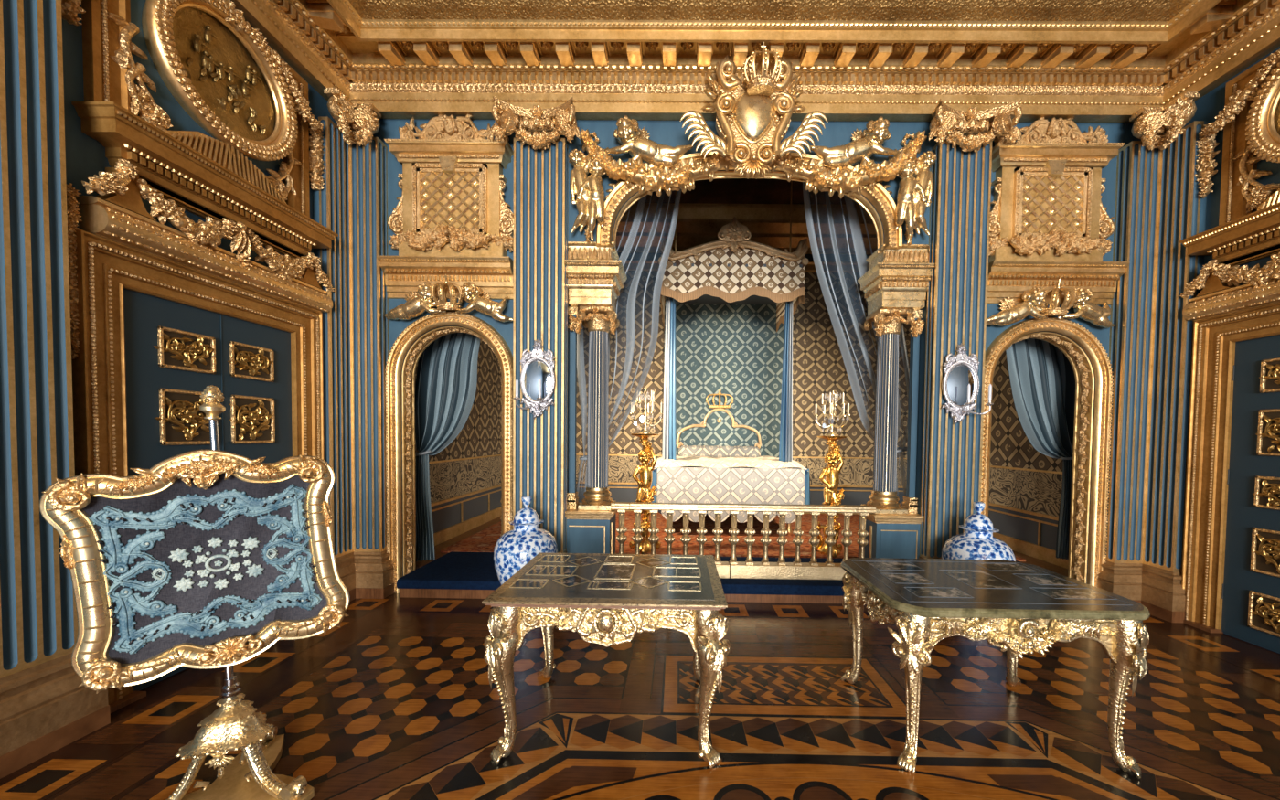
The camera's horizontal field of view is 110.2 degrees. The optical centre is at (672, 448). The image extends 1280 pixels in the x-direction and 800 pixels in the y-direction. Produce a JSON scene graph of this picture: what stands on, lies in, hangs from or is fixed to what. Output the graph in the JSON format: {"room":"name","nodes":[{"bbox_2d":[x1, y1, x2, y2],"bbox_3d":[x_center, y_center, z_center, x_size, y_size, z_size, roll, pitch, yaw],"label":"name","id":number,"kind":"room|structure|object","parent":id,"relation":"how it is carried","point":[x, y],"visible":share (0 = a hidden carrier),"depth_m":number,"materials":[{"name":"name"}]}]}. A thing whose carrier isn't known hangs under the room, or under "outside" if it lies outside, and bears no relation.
{"room":"historic interior","nodes":[
{"label":"historic interior","id":0,"kind":"room"},
{"bbox_2d":[61,0,337,691],"bbox_3d":[-3.372,-1.238,-2.279,0.250,5.700,14.000,1,2,1],"label":"wall","id":1,"kind":"structure","parent":0,"point":[85,155],"depth_m":2.49,"materials":[{"name":"blue paint"}]},
{"bbox_2d":[0,0,110,778],"bbox_3d":[-3.042,-0.812,2.026,0.335,4.595,0.827,1,2,1],"label":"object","id":2,"kind":"structure","parent":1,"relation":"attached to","point":[44,709],"depth_m":2.15,"materials":[{"name":"blue paint"}]},
{"bbox_2d":[61,0,325,217],"bbox_3d":[-3.096,-2.491,3.092,0.164,1.225,1.771,1,2,1],"label":"oval medallion","id":3,"kind":"object","parent":1,"relation":"attached to","point":[220,69],"visible":0.98,"depth_m":3.01,"materials":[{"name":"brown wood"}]},
{"bbox_2d":[71,229,324,713],"bbox_3d":[-3.157,0.137,3.173,0.105,2.625,1.590,1,2,1],"label":"door","id":4,"kind":"structure","parent":1,"relation":"in","point":[155,331],"depth_m":2.85,"materials":[{"name":"blue paint"}]},
{"bbox_2d":[66,101,338,359],"bbox_3d":[-3.080,-1.189,3.175,0.225,1.382,1.806,1,2,1],"label":"overdoor","id":5,"kind":"object","parent":1,"relation":"attached to","point":[144,160],"visible":0.84,"depth_m":2.79,"materials":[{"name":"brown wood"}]},
{"bbox_2d":[230,0,366,101],"bbox_3d":[-2.818,-3.397,0.921,0.740,0.685,6.740,1,2,1],"label":"trim","id":6,"kind":"structure","parent":1,"relation":"attached to","point":[317,38],"depth_m":3.60,"materials":[{"name":"gold wood"}]},
{"bbox_2d":[415,340,501,545],"bbox_3d":[-2.802,-1.544,6.370,0.520,5.600,3.680,1,2,1],"label":"wall","id":7,"kind":"structure","parent":0,"point":[466,471],"depth_m":6.70,"materials":[{"name":"fabric"}]},
{"bbox_2d":[460,494,490,522],"bbox_3d":[-2.970,0.882,6.643,0.020,0.270,2.515,1,2,1],"label":"trim","id":8,"kind":"structure","parent":7,"relation":"attached to","point":[488,495],"depth_m":6.29,"materials":[{"name":"brown wood"}]},
{"bbox_2d":[576,189,681,502],"bbox_3d":[-0.508,-0.972,4.839,1.183,3.661,0.174,1,2,1],"label":"curtain","id":9,"kind":"object","parent":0,"point":[631,301],"visible":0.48,"depth_m":4.84,"materials":[{"name":"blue fabric"}]},
{"bbox_2d":[0,592,1279,799],"bbox_3d":[0.611,1.661,-2.333,8.600,0.004,13.800,1,2,1],"label":"floor","id":10,"kind":"structure","parent":0,"point":[397,700],"depth_m":2.48,"materials":[{"name":"brown wood"}]},
{"bbox_2d":[39,384,349,799],"bbox_3d":[-1.857,0.620,1.846,0.604,1.773,0.713,1,2,15],"label":"fire screen","id":11,"kind":"object","parent":10,"relation":"on","point":[213,558],"visible":1,"depth_m":1.82,"materials":[{"name":"gold metal"}]},
{"bbox_2d":[493,495,557,585],"bbox_3d":[-1.283,0.929,3.908,0.536,1.044,0.536,1,2,1],"label":"vase","id":12,"kind":"object","parent":10,"relation":"on","point":[517,547],"visible":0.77,"depth_m":3.74,"materials":[{"name":"blue ceramic"}]},
{"bbox_2d":[565,307,617,554],"bbox_3d":[-0.830,0.008,4.563,0.530,2.855,0.465,1,2,1],"label":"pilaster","id":13,"kind":"object","parent":10,"relation":"on","point":[588,531],"visible":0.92,"depth_m":4.41,"materials":[{"name":"blue paint"}]},
{"bbox_2d":[573,305,619,510],"bbox_3d":[-0.772,-0.406,4.560,0.436,2.029,0.402,1,2,1],"label":"fluted column","id":14,"kind":"structure","parent":13,"relation":"on","point":[598,319],"depth_m":4.49,"materials":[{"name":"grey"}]},
{"bbox_2d":[565,241,627,310],"bbox_3d":[-0.804,-1.709,4.451,0.640,0.585,0.465,1,2,1],"label":"block","id":15,"kind":"object","parent":14,"relation":"on","point":[595,276],"visible":0.98,"depth_m":4.31,"materials":[{"name":"gold metal"}]},
{"bbox_2d":[481,552,730,768],"bbox_3d":[-0.319,1.103,2.527,1.208,0.802,0.928,1,2,1],"label":"console table","id":16,"kind":"object","parent":10,"relation":"on","point":[607,599],"visible":1,"depth_m":2.17,"materials":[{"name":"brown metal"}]},
{"bbox_2d":[856,309,924,558],"bbox_3d":[2.230,0.046,4.532,0.530,2.855,0.465,1,2,1],"label":"pedestal","id":17,"kind":"object","parent":10,"relation":"on","point":[890,536],"visible":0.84,"depth_m":4.42,"materials":[{"name":"blue paint"}]},
{"bbox_2d":[861,308,919,514],"bbox_3d":[2.167,-0.369,4.531,0.436,2.029,0.402,1,2,1],"label":"fluted column","id":18,"kind":"structure","parent":17,"relation":"on","point":[888,322],"depth_m":4.46,"materials":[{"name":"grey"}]},
{"bbox_2d":[857,244,935,315],"bbox_3d":[2.245,-1.671,4.420,0.640,0.585,0.465,1,2,1],"label":"entablature","id":19,"kind":"object","parent":18,"relation":"on","point":[900,278],"visible":0.98,"depth_m":4.29,"materials":[{"name":"gold metal"}]},
{"bbox_2d":[940,501,1015,561],"bbox_3d":[2.642,0.978,3.868,0.536,1.044,0.536,1,2,1],"label":"vase","id":20,"kind":"object","parent":10,"relation":"on","point":[977,541],"visible":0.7,"depth_m":3.76,"materials":[{"name":"blue ceramic"}]},
{"bbox_2d":[840,557,1150,778],"bbox_3d":[1.666,1.129,2.497,1.224,0.801,0.903,1,2,1],"label":"console table","id":21,"kind":"object","parent":10,"relation":"on","point":[1019,609],"visible":1,"depth_m":2.15,"materials":[{"name":"gold stone"}]},
{"bbox_2d":[568,202,910,514],"bbox_3d":[0.755,-1.550,8.014,7.400,5.600,0.520,1,2,1],"label":"wall","id":22,"kind":"structure","parent":0,"point":[818,366],"depth_m":8.15,"materials":[{"name":"fabric"}]},
{"bbox_2d":[416,516,1067,576],"bbox_3d":[0.704,1.316,6.535,7.500,0.158,3.650,1,2,1],"label":"floor","id":23,"kind":"structure","parent":0,"point":[1029,560],"depth_m":5.38,"materials":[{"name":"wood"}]},
{"bbox_2d":[415,332,480,561],"bbox_3d":[-2.449,-0.097,4.875,0.831,2.687,0.165,1,2,-1],"label":"curtain","id":24,"kind":"object","parent":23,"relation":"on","point":[446,378],"visible":0.9,"depth_m":4.87,"materials":[{"name":"blue fabric"}]},
{"bbox_2d":[440,511,1025,561],"bbox_3d":[0.707,1.215,6.707,6.900,0.030,2.940,1,2,1],"label":"patterned rug","id":25,"kind":"object","parent":23,"relation":"on","point":[485,540],"visible":0.26,"depth_m":6.00,"materials":[{"name":"red carpet"}]},
{"bbox_2d":[629,433,661,554],"bbox_3d":[-0.338,0.524,5.372,0.397,1.417,0.398,1,2,1],"label":"candle stand","id":26,"kind":"object","parent":25,"relation":"on","point":[645,491],"visible":0.8,"depth_m":5.32,"materials":[{"name":"brown metal"}]},
{"bbox_2d":[629,388,663,433],"bbox_3d":[-0.319,-0.457,5.378,0.411,0.540,0.404,1,2,1],"label":"candelabrum","id":27,"kind":"object","parent":26,"relation":"on","point":[643,419],"visible":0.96,"depth_m":5.35,"materials":[{"name":"gold metal"}]},
{"bbox_2d":[650,389,810,535],"bbox_3d":[0.815,0.076,7.095,2.320,2.232,1.953,1,2,1],"label":"bed","id":28,"kind":"object","parent":25,"relation":"on","point":[719,460],"visible":0.82,"depth_m":6.18,"materials":[{"name":"white fabric"}]},
{"bbox_2d":[810,436,847,557],"bbox_3d":[1.902,0.552,5.350,0.397,1.417,0.398,1,2,1],"label":"candle stand","id":29,"kind":"object","parent":25,"relation":"on","point":[831,496],"visible":0.8,"depth_m":5.31,"materials":[{"name":"brown metal"}]},
{"bbox_2d":[813,391,850,436],"bbox_3d":[1.903,-0.429,5.352,0.407,0.540,0.408,1,2,1],"label":"candelabrum","id":30,"kind":"object","parent":29,"relation":"on","point":[831,420],"visible":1,"depth_m":5.33,"materials":[{"name":"gold metal"}]},
{"bbox_2d":[635,178,859,204],"bbox_3d":[0.771,-4.239,6.261,7.600,0.120,3.860,1,2,1],"label":"ceiling","id":31,"kind":"structure","parent":0,"point":[720,190],"depth_m":7.35,"materials":[{"name":"black"}]},
{"bbox_2d":[658,180,808,468],"bbox_3d":[0.891,-1.825,7.071,2.195,4.930,1.984,1,2,1],"label":"canopy","id":32,"kind":"object","parent":31,"relation":"hanging from","point":[728,309],"visible":0.95,"depth_m":7.96,"materials":[{"name":"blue fabric"}]},
{"bbox_2d":[661,296,671,459],"bbox_3d":[-0.093,-0.932,6.596,0.116,3.150,0.156,1,2,1],"label":"curtain","id":33,"kind":"object","parent":32,"relation":"hanging from","point":[666,416],"depth_m":6.56,"materials":[{"name":"blue fabric"}]},
{"bbox_2d":[669,297,676,459],"bbox_3d":[0.011,-0.929,6.533,0.126,3.150,0.125,1,2,12],"label":"curtain","id":34,"kind":"object","parent":32,"relation":"hanging from","point":[672,302],"depth_m":6.51,"materials":[{"name":"blue fabric"}]},
{"bbox_2d":[778,301,789,461],"bbox_3d":[1.648,-1.059,6.512,0.140,2.850,0.102,0,2,-22],"label":"curtain","id":35,"kind":"object","parent":32,"relation":"hanging from","point":[784,451],"depth_m":6.54,"materials":[{"name":"blue fabric"}]},
{"bbox_2d":[785,300,792,468],"bbox_3d":[1.741,-1.060,6.577,0.093,2.850,0.173,1,2,21],"label":"curtain","id":36,"kind":"object","parent":32,"relation":"hanging from","point":[789,322],"depth_m":6.58,"materials":[{"name":"blue fabric"}]},
{"bbox_2d":[373,118,1141,583],"bbox_3d":[0.717,-1.391,4.407,7.800,5.700,0.180,1,2,1],"label":"wall","id":37,"kind":"structure","parent":0,"point":[668,133],"depth_m":4.29,"materials":[{"name":"blue paint"}]},
{"bbox_2d":[312,87,394,601],"bbox_3d":[-2.936,-0.864,4.124,0.502,4.575,0.493,1,2,1],"label":"pilaster","id":38,"kind":"object","parent":37,"relation":"attached to","point":[352,203],"visible":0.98,"depth_m":4.20,"materials":[{"name":"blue wood"}]},
{"bbox_2d":[384,280,446,319],"bbox_3d":[-2.464,-1.412,4.238,0.590,0.353,0.191,1,2,1],"label":"cherub","id":39,"kind":"object","parent":37,"relation":"attached to","point":[415,305],"visible":0.91,"depth_m":4.21},
{"bbox_2d":[376,255,513,299],"bbox_3d":[-2.152,-1.637,4.257,1.240,0.360,0.165,1,2,1],"label":"entablature","id":40,"kind":"object","parent":37,"relation":"attached to","point":[403,274],"visible":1,"depth_m":4.26,"materials":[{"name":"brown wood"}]},
{"bbox_2d":[430,273,463,310],"bbox_3d":[-2.128,-1.473,4.214,0.278,0.339,0.282,0,2,-22],"label":"crown","id":41,"kind":"object","parent":37,"relation":"attached to","point":[453,304],"depth_m":4.15,"materials":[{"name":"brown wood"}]},
{"bbox_2d":[384,113,513,256],"bbox_3d":[-2.109,-2.509,4.213,1.268,1.396,0.198,1,2,1],"label":"lattice aedicule","id":42,"kind":"object","parent":37,"relation":"attached to","point":[452,202],"visible":0.94,"depth_m":4.21,"materials":[{"name":"gold metal"}]},
{"bbox_2d":[384,310,513,593],"bbox_3d":[-2.172,0.077,4.451,1.270,2.839,0.250,1,2,1],"label":"arch surround","id":43,"kind":"object","parent":37,"relation":"attached to","point":[400,478],"visible":0.91,"depth_m":4.36,"materials":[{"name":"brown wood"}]},
{"bbox_2d":[455,281,513,321],"bbox_3d":[-1.798,-1.397,4.232,0.547,0.367,0.189,1,2,1],"label":"cherub","id":44,"kind":"object","parent":37,"relation":"attached to","point":[471,293],"visible":1,"depth_m":4.20},
{"bbox_2d":[490,96,580,553],"bbox_3d":[-1.268,-0.856,4.186,0.827,4.595,0.335,1,2,1],"label":"fluted pilaster","id":45,"kind":"object","parent":37,"relation":"attached to","point":[540,159],"visible":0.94,"depth_m":4.21,"materials":[{"name":"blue paint"}]},
{"bbox_2d":[513,339,554,419],"bbox_3d":[-1.278,-0.652,4.124,0.350,0.759,0.172,1,2,1],"label":"oval mirror","id":46,"kind":"object","parent":45,"relation":"attached to","point":[537,379],"visible":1,"depth_m":4.18,"materials":[{"name":"silver glass"}]},
{"bbox_2d":[513,378,533,409],"bbox_3d":[-1.383,-0.503,4.116,0.143,0.278,0.146,1,2,1],"label":"candle","id":47,"kind":"object","parent":46,"relation":"on","point":[526,384],"depth_m":4.18,"materials":[{"name":"white wax"}]},
{"bbox_2d":[523,361,551,400],"bbox_3d":[-1.270,-0.633,4.181,0.270,0.380,0.012,1,2,1],"label":"mirror glass","id":48,"kind":"object","parent":46,"relation":"attached to","point":[533,370],"depth_m":4.18,"materials":[{"name":"silver"}]},
{"bbox_2d":[536,378,543,409],"bbox_3d":[-1.221,-0.501,4.114,0.081,0.278,0.144,1,2,1],"label":"candle","id":49,"kind":"object","parent":46,"relation":"on","point":[539,381],"depth_m":4.18,"materials":[{"name":"white wax"}]},
{"bbox_2d":[567,149,592,233],"bbox_3d":[-0.877,-2.436,4.198,0.219,0.803,0.167,-1,2,-42],"label":"cherub","id":50,"kind":"object","parent":37,"relation":"attached to","point":[579,174],"visible":0.83,"depth_m":4.16},
{"bbox_2d":[576,158,605,241],"bbox_3d":[-0.746,-2.380,4.177,0.254,0.857,0.176,1,2,14],"label":"cherub","id":51,"kind":"object","parent":37,"relation":"attached to","point":[593,183],"visible":0.98,"depth_m":4.13},
{"bbox_2d":[399,588,843,603],"bbox_3d":[0.682,1.414,4.502,6.600,0.085,0.520,1,2,1],"label":"trim","id":52,"kind":"structure","parent":37,"relation":"attached to","point":[403,592],"depth_m":4.26,"materials":[{"name":"brown wood"}]},
{"bbox_2d":[396,551,501,589],"bbox_3d":[-2.133,1.283,4.802,1.000,0.091,1.092,1,2,1],"label":"carpet","id":53,"kind":"object","parent":52,"relation":"on","point":[453,570],"visible":0.64,"depth_m":4.44,"materials":[{"name":"blue carpet"}]},
{"bbox_2d":[713,556,844,596],"bbox_3d":[0.686,1.325,4.729,2.620,0.101,0.962,1,2,1],"label":"carpet","id":54,"kind":"object","parent":52,"relation":"on","point":[730,586],"visible":0.18,"depth_m":4.26,"materials":[{"name":"blue carpet"}]},
{"bbox_2d":[610,501,875,580],"bbox_3d":[0.688,0.918,4.455,2.600,0.729,0.125,1,2,1],"label":"balustrade","id":55,"kind":"object","parent":54,"relation":"on","point":[748,569],"visible":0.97,"depth_m":4.41,"materials":[{"name":"gold metal"}]},
{"bbox_2d":[596,150,902,253],"bbox_3d":[0.728,-2.383,4.301,2.920,0.891,0.192,1,2,1],"label":"arch","id":56,"kind":"object","parent":37,"relation":"attached to","point":[881,200],"visible":0.47,"depth_m":4.24,"materials":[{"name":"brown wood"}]},
{"bbox_2d":[604,115,693,168],"bbox_3d":[-0.235,-2.860,4.194,0.843,0.440,0.245,0,2,-10],"label":"cherub","id":57,"kind":"object","parent":56,"relation":"on","point":[634,141],"visible":0.93,"depth_m":4.12},
{"bbox_2d":[579,128,730,243],"bbox_3d":[-0.130,-2.489,4.190,1.490,1.046,0.194,1,2,1],"label":"garland","id":58,"kind":"object","parent":56,"relation":"attached to","point":[648,179],"visible":0.87,"depth_m":4.12,"materials":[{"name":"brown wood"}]},
{"bbox_2d":[771,130,927,245],"bbox_3d":[1.585,-2.468,4.173,1.490,1.046,0.194,1,2,1],"label":"garland","id":59,"kind":"object","parent":56,"relation":"attached to","point":[851,181],"visible":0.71,"depth_m":4.11,"materials":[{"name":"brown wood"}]},
{"bbox_2d":[810,117,900,169],"bbox_3d":[1.699,-2.836,4.175,0.843,0.440,0.245,1,2,11],"label":"cherub","id":60,"kind":"object","parent":56,"relation":"on","point":[868,143],"visible":0.95,"depth_m":4.11},
{"bbox_2d":[379,118,1126,146],"bbox_3d":[0.671,-1.039,4.325,7.200,4.200,0.006,1,2,1],"label":"trim","id":61,"kind":"structure","parent":37,"relation":"attached to","point":[379,119],"depth_m":4.26,"materials":[{"name":"blue paint"}]},
{"bbox_2d":[680,54,827,179],"bbox_3d":[0.716,-2.949,3.938,1.307,1.096,0.182,1,2,1],"label":"cartouche","id":62,"kind":"object","parent":37,"relation":"attached to","point":[751,129],"visible":0.91,"depth_m":3.92,"materials":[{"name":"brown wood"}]},
{"bbox_2d":[349,0,1170,122],"bbox_3d":[0.737,-3.444,3.884,7.788,0.685,0.740,1,2,1],"label":"trim","id":63,"kind":"structure","parent":37,"relation":"attached to","point":[858,60],"depth_m":3.91,"materials":[{"name":"gold wood"}]},
{"bbox_2d":[742,42,782,95],"bbox_3d":[0.761,-3.223,3.783,0.319,0.367,0.323,1,2,24],"label":"crown","id":64,"kind":"object","parent":37,"relation":"attached to","point":[762,83],"depth_m":3.73,"materials":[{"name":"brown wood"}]},
{"bbox_2d":[895,160,927,244],"bbox_3d":[2.199,-2.343,4.147,0.254,0.857,0.176,0,2,-13],"label":"cherub","id":65,"kind":"object","parent":37,"relation":"attached to","point":[905,209],"visible":0.96,"depth_m":4.10},
{"bbox_2d":[912,150,936,235],"bbox_3d":[2.326,-2.398,4.171,0.227,0.799,0.166,2,2,33],"label":"cherub","id":66,"kind":"object","parent":37,"relation":"attached to","point":[925,161],"visible":0.75,"depth_m":4.12},
{"bbox_2d":[918,98,1022,558],"bbox_3d":[2.682,-0.807,4.146,0.827,4.595,0.335,1,2,1],"label":"fluted pilaster","id":67,"kind":"object","parent":37,"relation":"attached to","point":[961,170],"visible":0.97,"depth_m":4.17,"materials":[{"name":"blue paint"}]},
{"bbox_2d":[941,342,993,424],"bbox_3d":[2.706,-0.602,4.084,0.390,0.759,0.172,1,2,1],"label":"oval mirror","id":68,"kind":"object","parent":67,"relation":"attached to","point":[960,386],"visible":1,"depth_m":4.14,"materials":[{"name":"silver glass"}]},
{"bbox_2d":[947,365,974,405],"bbox_3d":[2.679,-0.584,4.141,0.270,0.380,0.012,1,2,1],"label":"mirror glass","id":69,"kind":"object","parent":68,"relation":"attached to","point":[958,377],"depth_m":4.14,"materials":[{"name":"silver"}]},
{"bbox_2d":[967,384,970,400],"bbox_3d":[2.677,-0.511,4.031,0.024,0.160,0.023,1,2,1],"label":"candle","id":70,"kind":"object","parent":68,"relation":"on","point":[968,387],"depth_m":4.02,"materials":[{"name":"white wax"}]},
{"bbox_2d":[988,384,991,400],"bbox_3d":[2.867,-0.508,4.029,0.024,0.160,0.023,1,2,1],"label":"candle","id":71,"kind":"object","parent":68,"relation":"on","point":[989,387],"depth_m":4.02,"materials":[{"name":"white wax"}]},
{"bbox_2d":[986,286,1047,325],"bbox_3d":[3.236,-1.341,4.180,0.590,0.353,0.191,1,2,1],"label":"cherub","id":72,"kind":"object","parent":37,"relation":"attached to","point":[1011,313],"visible":0.98,"depth_m":4.15},
{"bbox_2d":[980,316,1113,586],"bbox_3d":[3.567,0.149,4.394,1.270,2.839,0.250,1,2,1],"label":"arch surround","id":73,"kind":"object","parent":37,"relation":"attached to","point":[1084,409],"visible":0.75,"depth_m":4.30,"materials":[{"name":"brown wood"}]},
{"bbox_2d":[988,117,1125,262],"bbox_3d":[3.530,-2.438,4.157,1.268,1.396,0.198,1,2,1],"label":"lattice aedicule","id":74,"kind":"object","parent":37,"relation":"attached to","point":[1048,205],"visible":0.9,"depth_m":4.15,"materials":[{"name":"gold metal"}]},
{"bbox_2d":[1038,278,1077,316],"bbox_3d":[3.573,-1.402,4.157,0.278,0.339,0.282,1,2,24],"label":"crown","id":75,"kind":"object","parent":37,"relation":"attached to","point":[1054,309],"depth_m":4.09,"materials":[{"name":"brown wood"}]},
{"bbox_2d":[986,260,1130,305],"bbox_3d":[3.587,-1.565,4.199,1.240,0.360,0.165,1,2,1],"label":"entablature","id":76,"kind":"object","parent":37,"relation":"attached to","point":[1006,279],"visible":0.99,"depth_m":4.19,"materials":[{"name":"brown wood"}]},
{"bbox_2d":[1057,287,1114,328],"bbox_3d":[3.902,-1.326,4.174,0.547,0.367,0.189,1,2,1],"label":"cherub","id":77,"kind":"object","parent":37,"relation":"attached to","point":[1088,311],"visible":0.89,"depth_m":4.14},
{"bbox_2d":[1097,91,1210,622],"bbox_3d":[4.348,-0.774,4.051,0.502,4.575,0.493,1,2,1],"label":"pilaster","id":78,"kind":"object","parent":37,"relation":"attached to","point":[1158,205],"visible":1,"depth_m":4.11,"materials":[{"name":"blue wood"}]},
{"bbox_2d":[802,181,909,501],"bbox_3d":[2.017,-0.993,4.815,1.320,3.668,0.165,1,2,1],"label":"curtain","id":79,"kind":"object","parent":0,"point":[856,231],"visible":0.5,"depth_m":4.81,"materials":[{"name":"blue fabric"}]},
{"bbox_2d":[988,350,1068,568],"bbox_3d":[4.277,-1.456,6.299,0.520,5.600,3.680,1,2,1],"label":"wall","id":80,"kind":"structure","parent":0,"point":[1026,483],"depth_m":5.68,"materials":[{"name":"fabric"}]},
{"bbox_2d":[1037,522,1041,544],"bbox_3d":[4.389,0.974,6.569,0.020,0.270,2.515,1,2,1],"label":"trim","id":81,"kind":"structure","parent":80,"relation":"attached to","point":[1040,523],"depth_m":5.31,"materials":[{"name":"brown wood"}]},
{"bbox_2d":[1005,338,1075,559],"bbox_3d":[3.951,-0.087,4.798,0.918,2.578,0.178,1,2,1],"label":"curtain","id":82,"kind":"object","parent":80,"relation":"hanging from","point":[1042,378],"visible":0.7,"depth_m":4.80,"materials":[{"name":"blue fabric"}]},
{"bbox_2d":[1182,46,1279,653],"bbox_3d":[4.665,-1.138,-2.360,0.250,5.700,14.000,1,2,1],"label":"wall","id":83,"kind":"structure","parent":0,"point":[1209,106],"depth_m":3.78,"materials":[{"name":"blue paint"}]},
{"bbox_2d":[1162,0,1279,106],"bbox_3d":[4.229,-3.309,0.850,0.740,0.685,6.740,1,2,1],"label":"trim","id":84,"kind":"structure","parent":83,"relation":"attached to","point":[1210,42],"depth_m":3.57,"materials":[{"name":"gold wood"}]},
{"bbox_2d":[1179,202,1279,320],"bbox_3d":[4.482,-1.094,3.093,0.225,1.382,1.806,1,2,1],"label":"overdoor","id":85,"kind":"object","parent":83,"relation":"attached to","point":[1254,236],"visible":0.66,"depth_m":3.53,"materials":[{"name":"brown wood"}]},
{"bbox_2d":[1181,302,1279,652],"bbox_3d":[4.525,0.233,3.096,0.105,2.625,1.590,1,2,1],"label":"door","id":86,"kind":"structure","parent":83,"relation":"in","point":[1231,580],"depth_m":3.62,"materials":[{"name":"blue paint"}]},
{"bbox_2d":[1194,48,1279,225],"bbox_3d":[4.528,-2.396,3.017,0.164,1.225,1.771,1,2,1],"label":"oval medallion","id":87,"kind":"object","parent":83,"relation":"attached to","point":[1249,122],"visible":0.99,"depth_m":3.54,"materials":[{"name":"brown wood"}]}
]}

